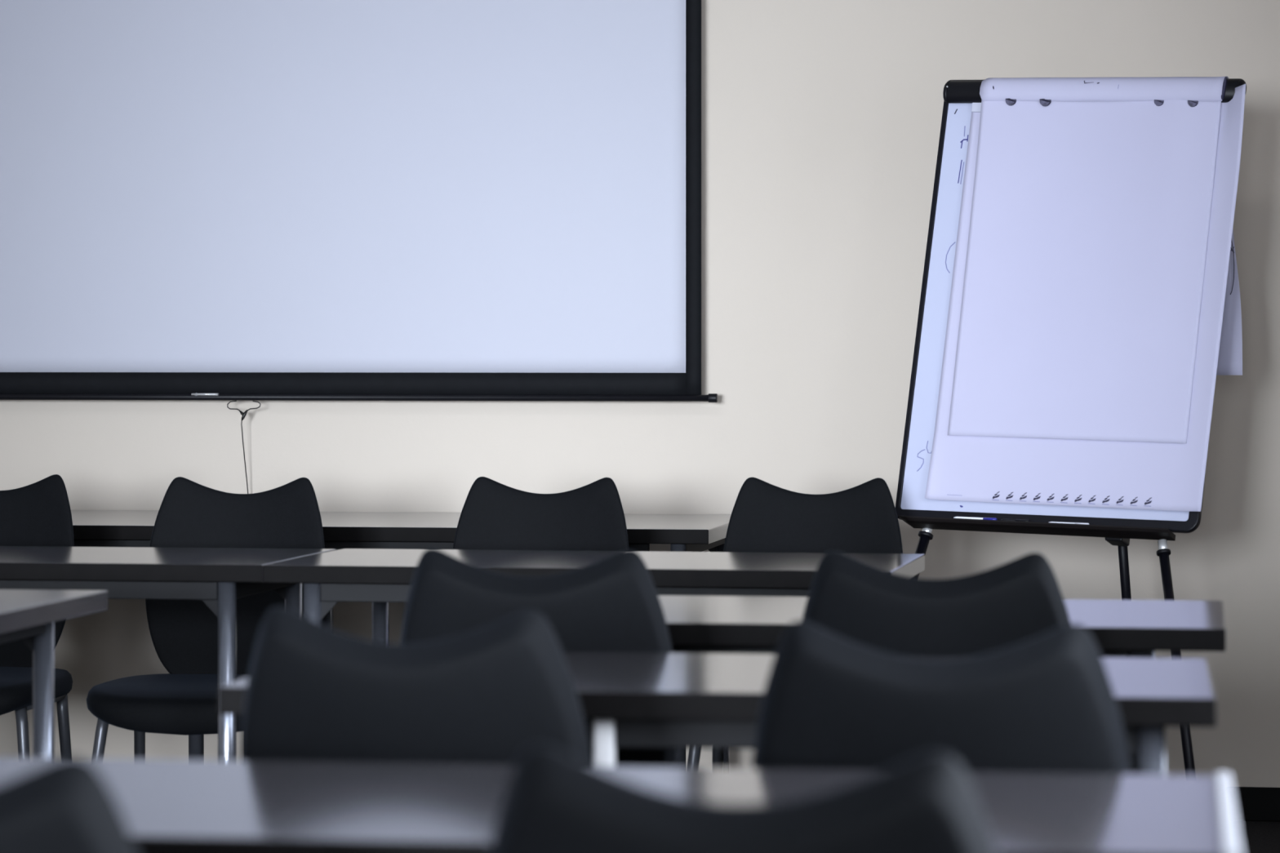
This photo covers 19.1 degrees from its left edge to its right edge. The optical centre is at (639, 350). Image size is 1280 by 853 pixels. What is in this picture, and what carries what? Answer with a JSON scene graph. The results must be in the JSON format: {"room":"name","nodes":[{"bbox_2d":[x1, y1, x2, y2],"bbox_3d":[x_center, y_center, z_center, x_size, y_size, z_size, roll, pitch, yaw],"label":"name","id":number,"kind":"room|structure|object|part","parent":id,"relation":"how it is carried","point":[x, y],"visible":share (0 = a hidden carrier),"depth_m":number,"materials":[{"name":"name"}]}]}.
{"room":"classroom","nodes":[
{"label":"classroom","id":0,"kind":"room"},
{"bbox_2d":[0,0,1279,787],"bbox_3d":[-1.433,-0.310,9.811,7.660,2.900,0.200,0,0,9],"label":"wall","id":1,"kind":"structure","parent":0,"point":[821,119],"depth_m":9.41,"materials":[{"name":"paint"}]},
{"bbox_2d":[0,0,717,493],"bbox_3d":[-1.236,-0.585,9.607,2.974,2.130,0.140,0,0,9],"label":"projection screen","id":2,"kind":"object","parent":1,"relation":"attached to","point":[232,201],"visible":1,"depth_m":9.51,"materials":[{"name":"fabric"}]},
{"bbox_3d":[-0.990,0.327,9.582,0.004,0.307,0.085,0,0,11],"label":"pull cord","id":3,"kind":"part","parent":2,"relation":"part of","materials":[{"name":"fabric"}]},
{"bbox_2d":[1232,786,1279,822],"bbox_3d":[-1.450,1.099,9.706,7.260,0.082,0.014,0,0,9],"label":"baseboard","id":4,"kind":"structure","parent":1,"relation":"attached to","point":[1251,803],"depth_m":9.22,"materials":[{"name":"black"}]},
{"bbox_2d":[1237,821,1279,852],"bbox_3d":[-2.397,1.200,3.808,7.660,0.120,12.360,0,0,9],"label":"floor","id":5,"kind":"structure","parent":0,"point":[1255,837],"depth_m":8.93,"materials":[{"name":"carpet"}]},
{"bbox_2d":[0,474,74,758],"bbox_3d":[-1.457,0.706,8.177,0.498,0.868,0.540,0,0,9],"label":"chair","id":6,"kind":"object","parent":5,"relation":"on","point":[38,513],"visible":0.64,"depth_m":8.34,"materials":[{"name":"grey fabric"}]},
{"bbox_3d":[-1.279,0.936,7.943,0.026,0.396,0.097,0,0,-29],"label":"leg","id":7,"kind":"part","parent":6,"relation":"part of","materials":[{"name":"grey metal"}]},
{"bbox_3d":[-1.464,0.734,8.133,0.470,0.090,0.450,0,0,9],"label":"seat","id":8,"kind":"part","parent":6,"relation":"part of","materials":[{"name":"grey fabric"}]},
{"bbox_3d":[-1.425,0.496,8.377,0.391,0.448,0.135,0,0,9],"label":"backrest","id":9,"kind":"part","parent":6,"relation":"part of","materials":[{"name":"grey fabric"}]},
{"bbox_3d":[-1.462,0.745,8.149,0.404,0.023,0.292,0,0,9],"label":"seat frame","id":10,"kind":"part","parent":6,"relation":"part of","materials":[{"name":"grey metal"}]},
{"bbox_3d":[-1.242,0.936,8.274,0.026,0.394,0.074,0,0,24],"label":"leg","id":11,"kind":"part","parent":6,"relation":"part of","materials":[{"name":"grey metal"}]},
{"bbox_2d":[0,589,107,757],"bbox_3d":[-1.531,0.770,6.140,1.200,0.740,0.640,0,0,9],"label":"table","id":12,"kind":"object","parent":5,"relation":"on","point":[30,616],"visible":0.9,"depth_m":6.30,"materials":[{"name":"grey laminate"}]},
{"bbox_3d":[-1.530,0.451,6.144,1.020,0.036,0.577,0,0,9],"label":"frame","id":13,"kind":"part","parent":12,"relation":"part of","materials":[{"name":"grey metal"}]},
{"bbox_3d":[-0.993,0.781,6.340,0.034,0.694,0.034,0,0,9],"label":"leg","id":14,"kind":"part","parent":12,"relation":"part of","materials":[{"name":"grey paint"}]},
{"bbox_2d":[0,757,137,852],"bbox_3d":[-0.477,0.706,2.798,0.498,0.868,0.540,0,0,9],"label":"chair","id":15,"kind":"object","parent":5,"relation":"on","point":[65,805],"visible":1,"depth_m":2.53,"materials":[{"name":"black plastic"}]},
{"bbox_2d":[71,510,204,759],"bbox_3d":[-1.508,0.770,9.185,1.200,0.740,0.820,0,0,9],"label":"table","id":16,"kind":"object","parent":5,"relation":"on","point":[91,528],"visible":0.02,"depth_m":8.75,"materials":[{"name":"grey laminate"}]},
{"bbox_3d":[-1.507,0.451,9.189,1.130,0.036,0.757,0,0,9],"label":"frame","id":17,"kind":"part","parent":16,"relation":"part of","materials":[{"name":"grey metal"}]},
{"bbox_3d":[-1.018,0.781,8.737,0.034,0.694,0.034,0,0,9],"label":"leg","id":18,"kind":"part","parent":16,"relation":"part of","materials":[{"name":"grey paint"}]},
{"bbox_2d":[0,546,336,760],"bbox_3d":[-1.252,0.770,7.501,1.200,0.740,0.585,0,0,9],"label":"table","id":19,"kind":"object","parent":5,"relation":"on","point":[217,577],"visible":0.62,"depth_m":7.19,"materials":[{"name":"grey laminate"}]},
{"bbox_3d":[-1.251,0.451,7.504,1.060,0.036,0.522,0,0,9],"label":"frame","id":20,"kind":"part","parent":19,"relation":"part of","materials":[{"name":"grey metal"}]},
{"bbox_3d":[-0.777,0.781,7.174,0.034,0.694,0.034,0,0,9],"label":"leg","id":21,"kind":"part","parent":19,"relation":"part of","materials":[{"name":"grey paint"}]},
{"bbox_3d":[-0.698,0.781,7.670,0.034,0.694,0.034,0,0,9],"label":"leg","id":22,"kind":"part","parent":19,"relation":"part of","materials":[{"name":"grey paint"}]},
{"bbox_2d":[86,476,324,759],"bbox_3d":[-0.888,0.706,7.974,0.498,0.868,0.540,0,0,7],"label":"chair","id":23,"kind":"object","parent":5,"relation":"on","point":[184,700],"visible":0.59,"depth_m":8.14,"materials":[{"name":"black plastic"}]},
{"bbox_3d":[-1.125,0.936,7.801,0.097,0.396,0.026,0,0,-44],"label":"leg","id":24,"kind":"part","parent":23,"relation":"part of","materials":[{"name":"grey metal"}]},
{"bbox_3d":[-1.067,0.936,8.128,0.026,0.394,0.074,0,0,-7],"label":"leg","id":25,"kind":"part","parent":23,"relation":"part of","materials":[{"name":"grey metal"}]},
{"bbox_3d":[-0.894,0.734,7.930,0.470,0.090,0.450,0,0,7],"label":"seat","id":26,"kind":"part","parent":23,"relation":"part of","materials":[{"name":"grey fabric"}]},
{"bbox_3d":[-0.862,0.496,8.175,0.391,0.448,0.136,0,0,7],"label":"backrest","id":27,"kind":"part","parent":23,"relation":"part of","materials":[{"name":"grey fabric"}]},
{"bbox_2d":[240,606,592,766],"bbox_3d":[-0.206,0.706,4.254,0.498,0.868,0.540,0,0,11],"label":"chair","id":28,"kind":"object","parent":5,"relation":"on","point":[495,692],"visible":0.7,"depth_m":4.00,"materials":[{"name":"black plastic"}]},
{"bbox_2d":[320,511,731,768],"bbox_3d":[-0.346,0.770,9.009,1.140,0.740,0.800,0,0,9],"label":"table","id":29,"kind":"object","parent":5,"relation":"on","point":[341,530],"visible":0.34,"depth_m":8.67,"materials":[{"name":"grey laminate"}]},
{"bbox_3d":[-0.777,0.781,9.445,0.034,0.694,0.034,0,0,9],"label":"leg","id":30,"kind":"part","parent":29,"relation":"part of","materials":[{"name":"grey paint"}]},
{"bbox_3d":[-0.346,0.451,9.012,1.010,0.036,0.737,0,0,9],"label":"frame","id":31,"kind":"part","parent":29,"relation":"part of","materials":[{"name":"grey metal"}]},
{"bbox_3d":[0.086,0.781,8.580,0.034,0.694,0.034,0,0,9],"label":"leg","id":32,"kind":"part","parent":29,"relation":"part of","materials":[{"name":"grey paint"}]},
{"bbox_3d":[0.200,0.781,9.288,0.034,0.694,0.034,0,0,9],"label":"leg","id":33,"kind":"part","parent":29,"relation":"part of","materials":[{"name":"grey paint"}]},
{"bbox_2d":[400,548,675,767],"bbox_3d":[-0.118,0.706,5.445,0.498,0.868,0.540,0,0,8],"label":"chair","id":34,"kind":"object","parent":5,"relation":"on","point":[612,603],"visible":0.31,"depth_m":5.19,"materials":[{"name":"black plastic"}]},
{"bbox_2d":[453,476,629,551],"bbox_3d":[-0.243,0.706,7.982,0.498,0.868,0.540,0,0,9],"label":"chair","id":35,"kind":"object","parent":5,"relation":"on","point":[495,515],"visible":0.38,"depth_m":8.20,"materials":[{"name":"black plastic"}]},
{"bbox_2d":[262,548,924,643],"bbox_3d":[-0.072,0.770,7.308,1.178,0.740,0.610,0,0,10],"label":"table","id":36,"kind":"object","parent":5,"relation":"on","point":[380,577],"visible":0.47,"depth_m":7.11,"materials":[{"name":"grey laminate"}]},
{"bbox_3d":[-0.613,0.781,7.139,0.034,0.694,0.034,0,0,10],"label":"leg","id":37,"kind":"part","parent":36,"relation":"part of","materials":[{"name":"grey paint"}]},
{"bbox_3d":[-0.522,0.781,7.658,0.034,0.694,0.034,0,0,10],"label":"leg","id":38,"kind":"part","parent":36,"relation":"part of","materials":[{"name":"grey paint"}]},
{"bbox_3d":[-0.071,0.451,7.311,1.028,0.036,0.547,0,0,10],"label":"frame","id":39,"kind":"part","parent":36,"relation":"part of","materials":[{"name":"grey metal"}]},
{"bbox_2d":[0,756,1241,852],"bbox_3d":[-0.089,0.768,3.385,1.222,0.744,0.582,0,0,8],"label":"table","id":40,"kind":"object","parent":5,"relation":"on","point":[165,806],"visible":0.62,"depth_m":3.38,"materials":[{"name":"grey laminate"}]},
{"bbox_2d":[217,652,1216,774],"bbox_3d":[0.118,0.770,4.744,1.175,0.740,0.580,0,0,7],"label":"table","id":41,"kind":"object","parent":5,"relation":"on","point":[628,700],"visible":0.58,"depth_m":4.50,"materials":[{"name":"grey laminate"}]},
{"bbox_3d":[-0.042,0.787,4.505,0.024,0.706,0.030,0,0,7],"label":"leg","id":42,"kind":"part","parent":41,"relation":"part of","materials":[{"name":"silver metal"}]},
{"bbox_3d":[0.118,0.451,4.747,1.045,0.036,0.517,0,0,7],"label":"frame","id":43,"kind":"part","parent":41,"relation":"part of","materials":[{"name":"grey metal"}]},
{"bbox_3d":[0.594,0.781,4.435,0.034,0.694,0.034,0,0,7],"label":"leg","id":44,"kind":"part","parent":41,"relation":"part of","materials":[{"name":"grey paint"}]},
{"bbox_2d":[488,746,997,852],"bbox_3d":[0.103,0.706,2.832,0.498,0.868,0.540,0,0,9],"label":"chair","id":45,"kind":"object","parent":5,"relation":"on","point":[553,801],"visible":1,"depth_m":2.58,"materials":[{"name":"black plastic"}]},
{"bbox_2d":[686,477,902,768],"bbox_3d":[0.340,0.706,7.949,0.498,0.868,0.540,0,0,9],"label":"chair","id":46,"kind":"object","parent":5,"relation":"on","point":[766,517],"visible":0.36,"depth_m":8.16,"materials":[{"name":"black plastic"}]},
{"bbox_3d":[0.097,0.936,7.783,0.097,0.396,0.026,0,0,-43],"label":"leg","id":47,"kind":"part","parent":46,"relation":"part of","materials":[{"name":"grey metal"}]},
{"bbox_3d":[0.166,0.936,8.108,0.026,0.394,0.074,0,0,-6],"label":"leg","id":48,"kind":"part","parent":46,"relation":"part of","materials":[{"name":"grey metal"}]},
{"bbox_3d":[0.372,0.496,8.149,0.391,0.448,0.135,0,0,9],"label":"backrest","id":49,"kind":"part","parent":46,"relation":"part of","materials":[{"name":"grey fabric"}]},
{"bbox_2d":[801,551,1071,656],"bbox_3d":[0.434,0.706,5.386,0.498,0.868,0.540,0,0,9],"label":"chair","id":50,"kind":"object","parent":5,"relation":"on","point":[1020,600],"visible":0.38,"depth_m":5.13,"materials":[{"name":"black plastic"}]},
{"bbox_2d":[751,621,1130,774],"bbox_3d":[0.334,0.706,4.045,0.498,0.868,0.540,0,0,9],"label":"chair","id":51,"kind":"object","parent":5,"relation":"on","point":[1046,703],"visible":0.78,"depth_m":3.79,"materials":[{"name":"black plastic"}]},
{"bbox_2d":[657,595,1225,657],"bbox_3d":[0.300,0.770,5.877,1.190,0.740,0.625,0,0,8],"label":"table","id":52,"kind":"object","parent":5,"relation":"on","point":[718,624],"visible":0.34,"depth_m":5.66,"materials":[{"name":"grey laminate"}]},
{"bbox_3d":[0.287,0.451,5.913,0.995,0.036,0.502,0,0,8],"label":"frame","id":53,"kind":"part","parent":52,"relation":"part of","materials":[{"name":"grey metal"}]},
{"bbox_3d":[0.734,0.781,5.603,0.034,0.694,0.034,0,0,8],"label":"leg","id":54,"kind":"part","parent":52,"relation":"part of","materials":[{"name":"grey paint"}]},
{"bbox_3d":[0.805,0.781,6.080,0.034,0.694,0.034,0,0,8],"label":"leg","id":55,"kind":"part","parent":52,"relation":"part of","materials":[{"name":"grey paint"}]},
{"bbox_2d":[895,78,1246,775],"bbox_3d":[0.937,0.268,8.383,0.857,1.759,1.014,0,0,20],"label":"flip chart","id":56,"kind":"object","parent":5,"relation":"on","point":[1117,526],"visible":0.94,"depth_m":8.38,"materials":[{"name":"metal"}]},
{"bbox_3d":[0.505,0.762,8.201,0.023,0.729,0.379,0,0,42],"label":"leg","id":57,"kind":"part","parent":56,"relation":"part of","materials":[{"name":"black metal"}]},
{"bbox_2d":[953,516,997,519],"bbox_3d":[0.726,0.365,8.248,0.098,0.011,0.009,0,0,25],"label":"marker pen","id":58,"kind":"object","parent":56,"relation":"on","point":[966,517],"visible":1,"depth_m":8.24,"materials":[{"name":"white plastic"}]},
{"bbox_2d":[1000,519,1029,521],"bbox_3d":[0.808,0.367,8.210,0.064,0.010,0.009,0,0,25],"label":"marker pen","id":59,"kind":"object","parent":56,"relation":"on","point":[1019,520],"visible":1,"depth_m":8.21,"materials":[{"name":"black plastic"}]},
{"bbox_2d":[897,515,1175,541],"bbox_3d":[0.849,0.381,8.205,0.614,0.017,0.057,2,-15,25],"label":"tray","id":60,"kind":"object","parent":56,"relation":"on","point":[939,523],"depth_m":8.19,"materials":[{"name":"black plastic"}]},
{"bbox_3d":[0.940,-0.111,8.347,0.688,1.014,0.020,2,-14,25],"label":"frame","id":61,"kind":"part","parent":56,"relation":"part of","materials":[{"name":"plastic"}]},
{"bbox_2d":[1048,521,1088,524],"bbox_3d":[0.918,0.371,8.159,0.090,0.009,0.008,0,0,25],"label":"marker pen","id":62,"kind":"object","parent":56,"relation":"on","point":[1049,522],"visible":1,"depth_m":8.15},
{"bbox_2d":[924,75,1245,511],"bbox_3d":[1.008,-0.136,8.384,0.661,0.955,0.409,0,0,24],"label":"pad","id":63,"kind":"object","parent":56,"relation":"hanging from","point":[1095,313],"visible":1,"depth_m":8.31,"materials":[{"name":"white paper"}]},
{"bbox_3d":[1.105,0.745,8.542,0.021,0.771,0.576,0,0,13],"label":"leg","id":64,"kind":"part","parent":56,"relation":"part of","materials":[{"name":"black metal"}]},
{"bbox_3d":[1.134,0.774,7.933,0.021,0.703,0.323,0,0,-9],"label":"leg","id":65,"kind":"part","parent":56,"relation":"part of","materials":[{"name":"black metal"}]}
]}

